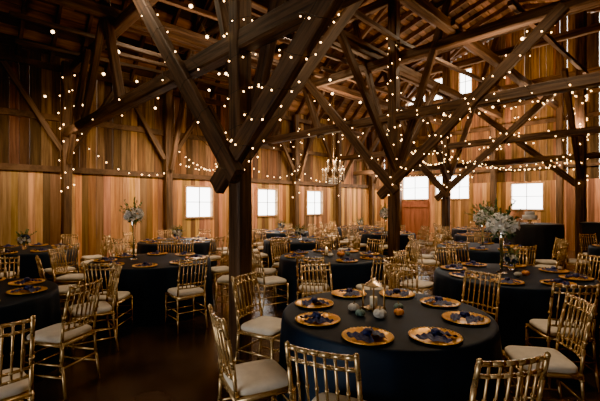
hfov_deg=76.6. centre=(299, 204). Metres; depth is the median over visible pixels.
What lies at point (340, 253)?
pumpkin
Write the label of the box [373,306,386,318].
pumpkin
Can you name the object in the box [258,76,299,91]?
string lights
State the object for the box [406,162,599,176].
trim
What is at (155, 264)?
charger plate
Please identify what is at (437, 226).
dining chair
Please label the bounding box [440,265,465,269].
charger plate
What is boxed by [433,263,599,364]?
dining table
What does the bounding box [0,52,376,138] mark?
trim
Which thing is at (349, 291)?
napkin
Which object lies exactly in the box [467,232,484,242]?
dining chair
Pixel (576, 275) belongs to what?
napkin
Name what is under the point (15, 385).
dining chair
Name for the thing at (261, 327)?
dining chair
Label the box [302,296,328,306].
napkin
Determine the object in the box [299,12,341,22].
string lights
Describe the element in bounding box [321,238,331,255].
candle lantern
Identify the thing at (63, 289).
dining chair
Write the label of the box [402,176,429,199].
window
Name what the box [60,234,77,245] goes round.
dining chair
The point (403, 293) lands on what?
napkin
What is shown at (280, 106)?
string lights
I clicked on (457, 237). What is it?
dining table
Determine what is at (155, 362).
floor
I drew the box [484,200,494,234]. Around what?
flower centerpiece
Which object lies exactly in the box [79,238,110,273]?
dining chair
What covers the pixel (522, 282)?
charger plate
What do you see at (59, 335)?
dining chair
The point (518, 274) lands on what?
pumpkin
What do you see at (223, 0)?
string lights
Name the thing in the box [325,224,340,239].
dining chair
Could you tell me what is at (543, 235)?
cocktail table
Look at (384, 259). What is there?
dining chair
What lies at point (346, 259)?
napkin
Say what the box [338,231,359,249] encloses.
dining chair
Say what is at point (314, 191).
window
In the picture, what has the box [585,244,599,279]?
dining table
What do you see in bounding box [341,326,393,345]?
charger plate
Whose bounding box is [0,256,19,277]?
dining chair
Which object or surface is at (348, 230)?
dining chair
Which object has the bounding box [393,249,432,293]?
dining chair
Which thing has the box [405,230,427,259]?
dining chair
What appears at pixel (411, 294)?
charger plate
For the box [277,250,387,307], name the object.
dining table
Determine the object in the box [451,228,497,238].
dining table
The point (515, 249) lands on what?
dining chair
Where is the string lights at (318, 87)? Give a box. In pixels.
[314,87,390,183]
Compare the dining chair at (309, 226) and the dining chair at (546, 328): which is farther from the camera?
the dining chair at (309, 226)
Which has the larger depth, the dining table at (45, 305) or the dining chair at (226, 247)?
the dining chair at (226, 247)
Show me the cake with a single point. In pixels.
(529, 216)
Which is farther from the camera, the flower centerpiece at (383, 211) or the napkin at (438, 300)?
the flower centerpiece at (383, 211)
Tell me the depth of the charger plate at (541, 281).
4.09 m
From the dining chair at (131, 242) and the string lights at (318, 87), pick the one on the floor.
the dining chair at (131, 242)
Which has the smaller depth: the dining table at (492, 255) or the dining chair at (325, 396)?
the dining chair at (325, 396)
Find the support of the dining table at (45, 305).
on the floor
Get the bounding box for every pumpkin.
[337,250,344,256]
[348,301,359,310]
[355,307,364,315]
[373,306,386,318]
[394,301,403,308]
[394,306,403,315]
[514,270,521,276]
[521,269,529,274]
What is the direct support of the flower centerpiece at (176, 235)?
on the dining table at (202, 248)
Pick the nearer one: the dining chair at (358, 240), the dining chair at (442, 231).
the dining chair at (358, 240)
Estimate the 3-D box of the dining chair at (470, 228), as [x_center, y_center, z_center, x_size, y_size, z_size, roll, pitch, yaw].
[5.523,1.133,11.974,0.422,0.938,0.512,0,0,8]
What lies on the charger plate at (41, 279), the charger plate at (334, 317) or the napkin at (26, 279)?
the napkin at (26, 279)
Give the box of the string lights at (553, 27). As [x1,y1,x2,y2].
[387,27,553,184]
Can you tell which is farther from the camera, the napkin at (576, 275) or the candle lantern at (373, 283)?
the napkin at (576, 275)
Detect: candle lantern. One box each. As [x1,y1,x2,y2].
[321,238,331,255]
[361,274,385,311]
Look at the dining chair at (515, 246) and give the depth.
6.31 m
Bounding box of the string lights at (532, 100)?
[378,100,599,192]
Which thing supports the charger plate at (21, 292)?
on the dining table at (45, 305)
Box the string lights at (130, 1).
[130,1,229,159]
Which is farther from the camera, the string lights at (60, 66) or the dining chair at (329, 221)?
the dining chair at (329, 221)
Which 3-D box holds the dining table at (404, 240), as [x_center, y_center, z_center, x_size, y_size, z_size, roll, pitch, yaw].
[2.588,1.222,11.604,1.880,0.745,1.882,0,0,-27]
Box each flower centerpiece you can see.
[15,229,36,248]
[119,197,143,259]
[171,225,185,239]
[278,220,286,231]
[294,224,306,239]
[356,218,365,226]
[379,204,387,232]
[464,200,494,246]
[471,197,521,273]
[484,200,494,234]
[498,246,520,270]
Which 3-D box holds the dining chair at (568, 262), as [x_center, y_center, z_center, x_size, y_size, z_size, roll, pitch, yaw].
[5.508,1.133,7.687,0.512,0.938,0.422,0,0,15]
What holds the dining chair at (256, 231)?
on the floor
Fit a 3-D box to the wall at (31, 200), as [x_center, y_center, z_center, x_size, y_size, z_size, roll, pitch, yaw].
[-2.747,0.390,12.126,19.394,2.420,0.112,0,0,-44]
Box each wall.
[0,44,383,185]
[0,169,384,268]
[385,11,598,185]
[385,178,599,250]
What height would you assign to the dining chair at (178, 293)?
0.938 m
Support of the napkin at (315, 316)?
on the charger plate at (334, 317)
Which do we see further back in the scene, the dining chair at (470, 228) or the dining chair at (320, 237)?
the dining chair at (470, 228)
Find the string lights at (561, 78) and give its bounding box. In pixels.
[415,78,591,123]
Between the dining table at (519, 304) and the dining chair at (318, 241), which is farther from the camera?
the dining chair at (318, 241)
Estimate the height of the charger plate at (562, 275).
0.026 m
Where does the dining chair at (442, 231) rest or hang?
on the floor
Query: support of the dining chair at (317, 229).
on the floor
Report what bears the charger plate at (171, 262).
on the dining table at (148, 286)
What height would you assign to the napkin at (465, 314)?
0.057 m
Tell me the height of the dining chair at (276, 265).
0.938 m
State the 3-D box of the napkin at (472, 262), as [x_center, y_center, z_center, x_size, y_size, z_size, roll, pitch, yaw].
[2.429,0.809,5.334,0.220,0.057,0.220,0,0,-30]
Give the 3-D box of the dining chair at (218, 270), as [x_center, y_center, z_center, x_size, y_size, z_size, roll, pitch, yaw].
[-1.369,1.133,6.734,0.512,0.938,0.422,0,0,-38]
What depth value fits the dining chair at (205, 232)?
10.50 m
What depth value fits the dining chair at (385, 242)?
10.19 m
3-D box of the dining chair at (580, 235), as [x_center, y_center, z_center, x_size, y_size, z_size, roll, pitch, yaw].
[6.761,1.133,8.734,0.422,0.938,0.512,0,0,4]
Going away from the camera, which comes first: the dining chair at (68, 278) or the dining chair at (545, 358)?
the dining chair at (545, 358)
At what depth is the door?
17.56 m
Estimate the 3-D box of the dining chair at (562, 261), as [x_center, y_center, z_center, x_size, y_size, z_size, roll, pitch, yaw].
[4.530,1.133,6.869,0.422,0.938,0.512,0,0,-39]
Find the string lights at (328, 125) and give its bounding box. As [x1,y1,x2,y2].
[262,125,387,146]
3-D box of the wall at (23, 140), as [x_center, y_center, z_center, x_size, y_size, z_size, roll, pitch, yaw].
[-2.763,-2.185,12.145,19.398,2.730,0.063,0,0,-44]
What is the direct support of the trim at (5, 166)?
attached to the wall at (31, 200)
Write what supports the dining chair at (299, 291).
on the floor
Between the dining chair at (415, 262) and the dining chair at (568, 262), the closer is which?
the dining chair at (415, 262)
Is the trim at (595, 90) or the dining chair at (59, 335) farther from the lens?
the trim at (595, 90)
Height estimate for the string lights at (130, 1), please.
3.352 m
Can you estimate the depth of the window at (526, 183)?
14.34 m
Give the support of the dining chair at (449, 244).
on the floor
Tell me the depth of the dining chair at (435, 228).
11.00 m
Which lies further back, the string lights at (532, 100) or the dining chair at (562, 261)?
the string lights at (532, 100)
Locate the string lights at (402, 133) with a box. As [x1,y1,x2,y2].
[401,133,573,170]
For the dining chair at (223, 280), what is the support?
on the floor
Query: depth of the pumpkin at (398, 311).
2.90 m
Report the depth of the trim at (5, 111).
10.13 m
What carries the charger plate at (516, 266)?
on the dining table at (519, 304)
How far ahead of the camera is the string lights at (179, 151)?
11.14 m
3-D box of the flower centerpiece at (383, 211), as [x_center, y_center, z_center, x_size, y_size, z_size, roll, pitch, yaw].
[2.652,0.374,11.561,0.520,0.951,0.622,0,0,-33]
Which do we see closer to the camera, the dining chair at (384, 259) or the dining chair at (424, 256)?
the dining chair at (384, 259)
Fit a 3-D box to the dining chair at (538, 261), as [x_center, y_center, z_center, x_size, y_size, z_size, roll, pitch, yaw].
[4.986,1.133,7.587,0.512,0.938,0.422,0,0,4]
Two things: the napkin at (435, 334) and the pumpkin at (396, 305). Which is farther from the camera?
the pumpkin at (396, 305)
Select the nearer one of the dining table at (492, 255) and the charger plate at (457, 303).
the charger plate at (457, 303)
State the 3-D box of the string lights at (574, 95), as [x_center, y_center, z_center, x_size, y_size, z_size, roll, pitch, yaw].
[5.905,-2.000,13.097,6.482,2.805,0.397,0,0,43]
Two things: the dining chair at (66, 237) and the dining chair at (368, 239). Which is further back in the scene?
the dining chair at (66, 237)
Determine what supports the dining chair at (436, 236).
on the floor
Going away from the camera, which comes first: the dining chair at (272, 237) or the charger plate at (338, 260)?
the charger plate at (338, 260)
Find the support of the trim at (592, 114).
attached to the wall at (539, 62)
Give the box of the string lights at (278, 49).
[278,49,316,59]
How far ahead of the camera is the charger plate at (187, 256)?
6.03 m
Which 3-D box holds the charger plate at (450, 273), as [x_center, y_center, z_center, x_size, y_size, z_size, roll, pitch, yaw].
[1.958,0.836,4.546,0.332,0.026,0.332,0,0,-14]
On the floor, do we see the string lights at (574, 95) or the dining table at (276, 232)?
the dining table at (276, 232)
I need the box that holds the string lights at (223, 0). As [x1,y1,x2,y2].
[223,0,257,161]
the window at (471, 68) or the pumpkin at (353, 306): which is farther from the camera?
the window at (471, 68)
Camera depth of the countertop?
9.89 m
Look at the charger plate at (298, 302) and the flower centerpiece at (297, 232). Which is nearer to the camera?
the charger plate at (298, 302)
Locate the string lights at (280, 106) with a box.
[243,106,281,119]
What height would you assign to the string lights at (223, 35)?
0.319 m
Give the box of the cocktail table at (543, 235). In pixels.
[505,222,565,268]
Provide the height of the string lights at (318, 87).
3.352 m
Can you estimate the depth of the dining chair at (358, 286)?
4.98 m
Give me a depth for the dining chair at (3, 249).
6.00 m
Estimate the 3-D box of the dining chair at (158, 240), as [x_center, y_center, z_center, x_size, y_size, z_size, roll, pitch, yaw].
[-2.671,1.133,7.718,0.422,0.938,0.512,0,0,-14]
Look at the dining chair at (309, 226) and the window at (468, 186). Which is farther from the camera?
the window at (468, 186)
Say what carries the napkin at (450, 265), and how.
on the charger plate at (443, 266)
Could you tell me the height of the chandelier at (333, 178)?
2.753 m
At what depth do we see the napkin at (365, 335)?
2.39 m
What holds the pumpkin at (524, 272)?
on the dining table at (519, 304)
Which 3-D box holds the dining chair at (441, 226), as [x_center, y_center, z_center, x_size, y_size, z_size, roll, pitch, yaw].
[4.679,1.133,11.773,0.422,0.938,0.512,0,0,-32]
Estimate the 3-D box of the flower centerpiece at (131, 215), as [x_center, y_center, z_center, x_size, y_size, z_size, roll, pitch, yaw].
[-2.626,0.359,5.916,0.416,0.980,0.490,0,0,-23]
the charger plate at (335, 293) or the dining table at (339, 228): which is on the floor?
the dining table at (339, 228)
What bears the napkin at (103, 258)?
on the charger plate at (95, 260)
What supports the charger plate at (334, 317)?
on the dining table at (405, 368)
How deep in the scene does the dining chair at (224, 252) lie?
8.85 m
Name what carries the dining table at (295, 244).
on the floor
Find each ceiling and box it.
[0,0,599,131]
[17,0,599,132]
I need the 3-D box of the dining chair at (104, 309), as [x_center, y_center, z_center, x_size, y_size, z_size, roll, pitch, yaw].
[-2.263,1.133,4.202,0.512,0.938,0.422,0,0,-37]
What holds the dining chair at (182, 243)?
on the floor
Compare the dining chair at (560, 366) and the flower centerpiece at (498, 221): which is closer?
the dining chair at (560, 366)
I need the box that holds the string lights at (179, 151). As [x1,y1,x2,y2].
[179,151,216,170]
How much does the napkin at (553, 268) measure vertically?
0.056 m
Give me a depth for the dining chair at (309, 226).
13.23 m
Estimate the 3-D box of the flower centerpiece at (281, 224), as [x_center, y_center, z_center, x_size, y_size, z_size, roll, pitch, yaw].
[-0.598,0.650,12.198,0.336,0.398,0.417,0,0,-21]
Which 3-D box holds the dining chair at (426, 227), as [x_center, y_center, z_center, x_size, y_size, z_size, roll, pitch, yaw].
[3.792,1.133,12.035,0.512,0.938,0.422,0,0,-21]
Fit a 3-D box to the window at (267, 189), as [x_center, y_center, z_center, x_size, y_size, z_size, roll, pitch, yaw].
[-1.164,-0.090,13.585,0.970,1.000,0.060,0,0,-44]
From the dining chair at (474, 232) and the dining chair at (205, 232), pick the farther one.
the dining chair at (205, 232)
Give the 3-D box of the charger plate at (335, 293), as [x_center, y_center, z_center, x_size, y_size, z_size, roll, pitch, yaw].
[0.460,0.836,3.580,0.332,0.026,0.332,0,0,14]
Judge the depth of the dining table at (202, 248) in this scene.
8.39 m
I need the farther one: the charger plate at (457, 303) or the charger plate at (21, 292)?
the charger plate at (21, 292)
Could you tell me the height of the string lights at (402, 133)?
0.912 m
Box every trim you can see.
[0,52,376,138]
[0,107,384,164]
[0,163,381,188]
[406,87,599,123]
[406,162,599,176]
[416,111,599,139]
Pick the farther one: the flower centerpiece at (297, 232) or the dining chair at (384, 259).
the flower centerpiece at (297, 232)
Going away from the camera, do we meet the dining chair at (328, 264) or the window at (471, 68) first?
the dining chair at (328, 264)
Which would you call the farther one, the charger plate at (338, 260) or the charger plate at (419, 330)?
the charger plate at (338, 260)
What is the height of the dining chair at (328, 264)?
0.938 m
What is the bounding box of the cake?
[520,212,539,223]
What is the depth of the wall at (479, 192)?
14.68 m
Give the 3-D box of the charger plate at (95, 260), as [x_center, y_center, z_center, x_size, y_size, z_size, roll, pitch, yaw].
[-2.942,0.836,5.746,0.332,0.026,0.332,0,0,-14]
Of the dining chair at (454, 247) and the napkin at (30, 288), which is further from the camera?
the dining chair at (454, 247)
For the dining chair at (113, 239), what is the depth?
7.68 m
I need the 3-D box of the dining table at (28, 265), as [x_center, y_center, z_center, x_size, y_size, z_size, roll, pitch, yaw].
[-5.291,1.222,7.314,1.872,0.745,1.873,0,0,-16]
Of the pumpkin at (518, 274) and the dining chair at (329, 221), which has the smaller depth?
the pumpkin at (518, 274)
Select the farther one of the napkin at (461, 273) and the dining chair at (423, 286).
the dining chair at (423, 286)
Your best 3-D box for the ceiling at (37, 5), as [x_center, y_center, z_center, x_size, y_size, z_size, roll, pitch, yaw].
[1.787,-5.263,7.471,19.790,3.718,13.323,0,0,-44]
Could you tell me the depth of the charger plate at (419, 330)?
2.42 m
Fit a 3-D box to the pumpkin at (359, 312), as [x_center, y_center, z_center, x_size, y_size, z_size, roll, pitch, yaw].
[0.460,0.812,2.900,0.080,0.066,0.077,0,0,33]
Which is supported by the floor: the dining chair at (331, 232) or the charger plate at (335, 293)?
the dining chair at (331, 232)
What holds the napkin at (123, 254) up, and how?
on the charger plate
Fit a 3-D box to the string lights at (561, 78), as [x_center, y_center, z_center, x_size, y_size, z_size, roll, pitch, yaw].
[4.179,-1.878,6.316,0.369,0.388,5.214,0,0,-44]
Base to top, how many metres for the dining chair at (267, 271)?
0.938 m
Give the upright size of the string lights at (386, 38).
3.541 m
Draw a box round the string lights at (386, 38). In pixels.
[386,38,401,195]
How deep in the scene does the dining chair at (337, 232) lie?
11.42 m
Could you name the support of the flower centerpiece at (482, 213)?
on the dining table at (492, 255)
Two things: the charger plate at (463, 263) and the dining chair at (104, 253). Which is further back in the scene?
the dining chair at (104, 253)
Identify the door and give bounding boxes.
[402,201,428,239]
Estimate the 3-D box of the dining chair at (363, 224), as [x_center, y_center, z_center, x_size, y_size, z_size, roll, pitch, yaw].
[2.387,1.133,12.800,0.422,0.938,0.512,0,0,-12]
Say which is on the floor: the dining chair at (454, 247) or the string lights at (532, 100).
the dining chair at (454, 247)
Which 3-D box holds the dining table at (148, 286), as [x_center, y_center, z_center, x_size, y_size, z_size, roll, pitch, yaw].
[-2.303,1.222,5.888,1.885,0.745,1.882,0,0,-16]
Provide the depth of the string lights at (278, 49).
3.13 m
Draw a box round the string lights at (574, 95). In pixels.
[412,95,588,183]
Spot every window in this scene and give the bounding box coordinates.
[185,185,213,218]
[257,188,277,216]
[306,190,322,214]
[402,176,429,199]
[434,175,441,199]
[450,174,469,199]
[458,67,472,93]
[510,182,543,209]
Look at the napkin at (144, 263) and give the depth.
5.21 m
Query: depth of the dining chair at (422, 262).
7.44 m
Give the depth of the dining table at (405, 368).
2.36 m
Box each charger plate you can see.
[6,286,47,294]
[8,278,44,285]
[93,258,116,261]
[132,263,157,267]
[169,260,191,263]
[175,252,194,255]
[185,256,205,258]
[295,298,333,308]
[295,312,339,325]
[331,289,366,297]
[336,259,357,262]
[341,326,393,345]
[379,289,414,297]
[408,326,462,345]
[420,297,460,307]
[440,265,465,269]
[442,311,490,324]
[449,272,478,277]
[461,262,486,266]
[491,278,524,284]
[499,263,525,267]
[539,267,569,272]
[540,279,576,284]
[559,274,593,280]
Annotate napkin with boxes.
[10,285,40,292]
[14,277,40,283]
[97,257,114,260]
[117,253,132,256]
[135,262,153,266]
[292,249,306,252]
[300,312,333,323]
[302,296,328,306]
[338,288,361,295]
[340,257,354,261]
[346,327,386,342]
[385,288,408,296]
[415,327,457,342]
[424,296,455,305]
[445,264,462,268]
[450,311,483,323]
[452,270,473,276]
[465,261,483,265]
[501,277,520,283]
[541,266,564,271]
[544,278,569,284]
[565,273,587,278]
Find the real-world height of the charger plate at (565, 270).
0.026 m
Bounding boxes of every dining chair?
[0,248,16,277]
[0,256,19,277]
[0,315,35,400]
[20,277,102,398]
[35,255,82,322]
[44,243,79,285]
[48,246,84,303]
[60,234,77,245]
[66,261,121,360]
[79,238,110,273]
[80,235,109,270]
[82,262,132,340]
[105,234,130,256]
[111,241,132,256]
[112,238,125,254]
[123,232,136,253]
[157,230,171,237]
[157,239,177,252]
[165,257,207,333]
[173,239,193,252]
[197,229,210,238]
[206,236,224,274]
[207,304,297,400]
[211,244,228,299]
[215,275,228,312]
[216,230,228,265]
[220,251,228,265]
[231,270,281,364]
[252,228,263,252]
[252,248,277,301]
[252,251,288,315]
[255,229,265,259]
[255,253,268,267]
[270,239,287,287]
[272,237,290,271]
[284,341,366,400]
[296,256,329,299]
[300,262,332,297]
[307,224,316,235]
[315,227,323,236]
[316,238,333,249]
[319,237,336,249]
[324,229,336,239]
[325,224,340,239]
[329,221,336,233]
[335,227,351,248]
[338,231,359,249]
[341,225,354,248]
[347,229,368,251]
[353,234,361,250]
[353,255,397,289]
[363,224,373,230]
[366,238,384,254]
[379,230,387,255]
[383,257,421,293]
[383,262,418,292]
[393,242,420,291]
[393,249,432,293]
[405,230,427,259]
[408,234,434,279]
[410,238,441,281]
[419,226,429,254]
[419,228,436,256]
[427,233,440,271]
[433,223,441,245]
[434,246,457,267]
[436,225,453,250]
[441,226,453,242]
[441,230,452,242]
[447,242,469,264]
[461,268,501,322]
[467,226,479,232]
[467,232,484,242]
[469,351,550,400]
[474,232,491,242]
[502,291,596,400]
[503,248,527,265]
[513,245,536,265]
[525,283,599,392]
[535,238,567,268]
[535,242,568,268]
[555,237,591,276]
[574,252,599,281]
[579,233,597,271]
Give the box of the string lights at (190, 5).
[1,0,527,115]
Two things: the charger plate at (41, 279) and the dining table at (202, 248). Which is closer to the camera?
the charger plate at (41, 279)
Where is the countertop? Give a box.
[579,222,599,265]
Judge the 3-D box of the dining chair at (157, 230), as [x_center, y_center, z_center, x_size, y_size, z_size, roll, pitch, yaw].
[-3.515,1.133,10.057,0.422,0.938,0.512,0,0,-36]
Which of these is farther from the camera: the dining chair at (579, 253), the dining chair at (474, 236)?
the dining chair at (474, 236)
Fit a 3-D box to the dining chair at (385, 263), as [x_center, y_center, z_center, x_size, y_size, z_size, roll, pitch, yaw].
[1.085,1.133,4.161,0.422,0.938,0.512,0,0,20]
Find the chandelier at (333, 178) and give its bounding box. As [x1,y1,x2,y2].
[322,91,343,183]
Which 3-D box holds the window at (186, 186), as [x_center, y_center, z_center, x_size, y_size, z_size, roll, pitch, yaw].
[-3.097,-0.090,11.701,0.970,1.000,0.060,0,0,-44]
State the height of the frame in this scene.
8.456 m
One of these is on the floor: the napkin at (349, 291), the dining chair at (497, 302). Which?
the dining chair at (497, 302)
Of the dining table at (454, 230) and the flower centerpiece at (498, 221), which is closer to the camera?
the flower centerpiece at (498, 221)
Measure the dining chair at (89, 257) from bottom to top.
0.938 m
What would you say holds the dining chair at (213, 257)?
on the floor
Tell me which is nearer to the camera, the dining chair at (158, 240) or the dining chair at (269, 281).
the dining chair at (269, 281)
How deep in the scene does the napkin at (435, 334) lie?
2.38 m
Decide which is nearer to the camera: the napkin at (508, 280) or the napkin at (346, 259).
the napkin at (508, 280)
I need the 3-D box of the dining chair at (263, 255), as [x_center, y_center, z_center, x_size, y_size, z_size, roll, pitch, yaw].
[-1.009,1.133,8.600,0.512,0.938,0.422,0,0,-28]
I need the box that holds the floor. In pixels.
[24,240,599,400]
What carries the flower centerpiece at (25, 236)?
on the dining table at (28, 265)
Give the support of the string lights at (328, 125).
attached to the frame
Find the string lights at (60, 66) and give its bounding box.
[58,66,168,191]
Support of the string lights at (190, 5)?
hanging from the frame
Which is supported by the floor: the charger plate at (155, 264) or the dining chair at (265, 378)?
the dining chair at (265, 378)
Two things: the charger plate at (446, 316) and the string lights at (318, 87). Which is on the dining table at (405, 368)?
the charger plate at (446, 316)
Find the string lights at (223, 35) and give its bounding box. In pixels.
[62,35,227,137]
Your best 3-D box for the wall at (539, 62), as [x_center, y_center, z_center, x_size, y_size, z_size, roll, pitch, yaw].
[8.761,-3.980,14.257,0.062,6.160,12.986,0,0,-44]
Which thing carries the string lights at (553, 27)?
attached to the frame
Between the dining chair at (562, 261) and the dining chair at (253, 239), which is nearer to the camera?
the dining chair at (562, 261)
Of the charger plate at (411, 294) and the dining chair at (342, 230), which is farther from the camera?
the dining chair at (342, 230)
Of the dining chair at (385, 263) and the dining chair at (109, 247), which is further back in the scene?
the dining chair at (109, 247)
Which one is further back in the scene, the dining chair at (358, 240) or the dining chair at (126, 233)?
the dining chair at (126, 233)
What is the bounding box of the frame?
[0,0,599,361]
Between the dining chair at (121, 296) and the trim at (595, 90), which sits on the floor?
the dining chair at (121, 296)
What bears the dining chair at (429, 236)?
on the floor
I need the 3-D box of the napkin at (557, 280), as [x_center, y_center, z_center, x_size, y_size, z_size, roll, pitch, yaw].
[2.771,0.809,4.066,0.220,0.056,0.220,0,0,-32]
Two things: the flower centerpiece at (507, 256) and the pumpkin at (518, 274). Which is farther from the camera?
the flower centerpiece at (507, 256)
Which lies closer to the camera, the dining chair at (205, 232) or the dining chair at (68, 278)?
the dining chair at (68, 278)
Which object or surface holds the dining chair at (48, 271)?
on the floor
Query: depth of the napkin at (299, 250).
6.67 m
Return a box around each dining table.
[0,245,78,285]
[0,278,64,382]
[84,253,213,326]
[136,238,216,266]
[253,230,308,252]
[262,237,336,275]
[276,290,504,400]
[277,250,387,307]
[336,226,383,247]
[355,231,415,260]
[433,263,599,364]
[437,242,533,266]
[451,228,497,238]
[454,234,505,243]
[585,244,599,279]
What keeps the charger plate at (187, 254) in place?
on the dining table at (148, 286)

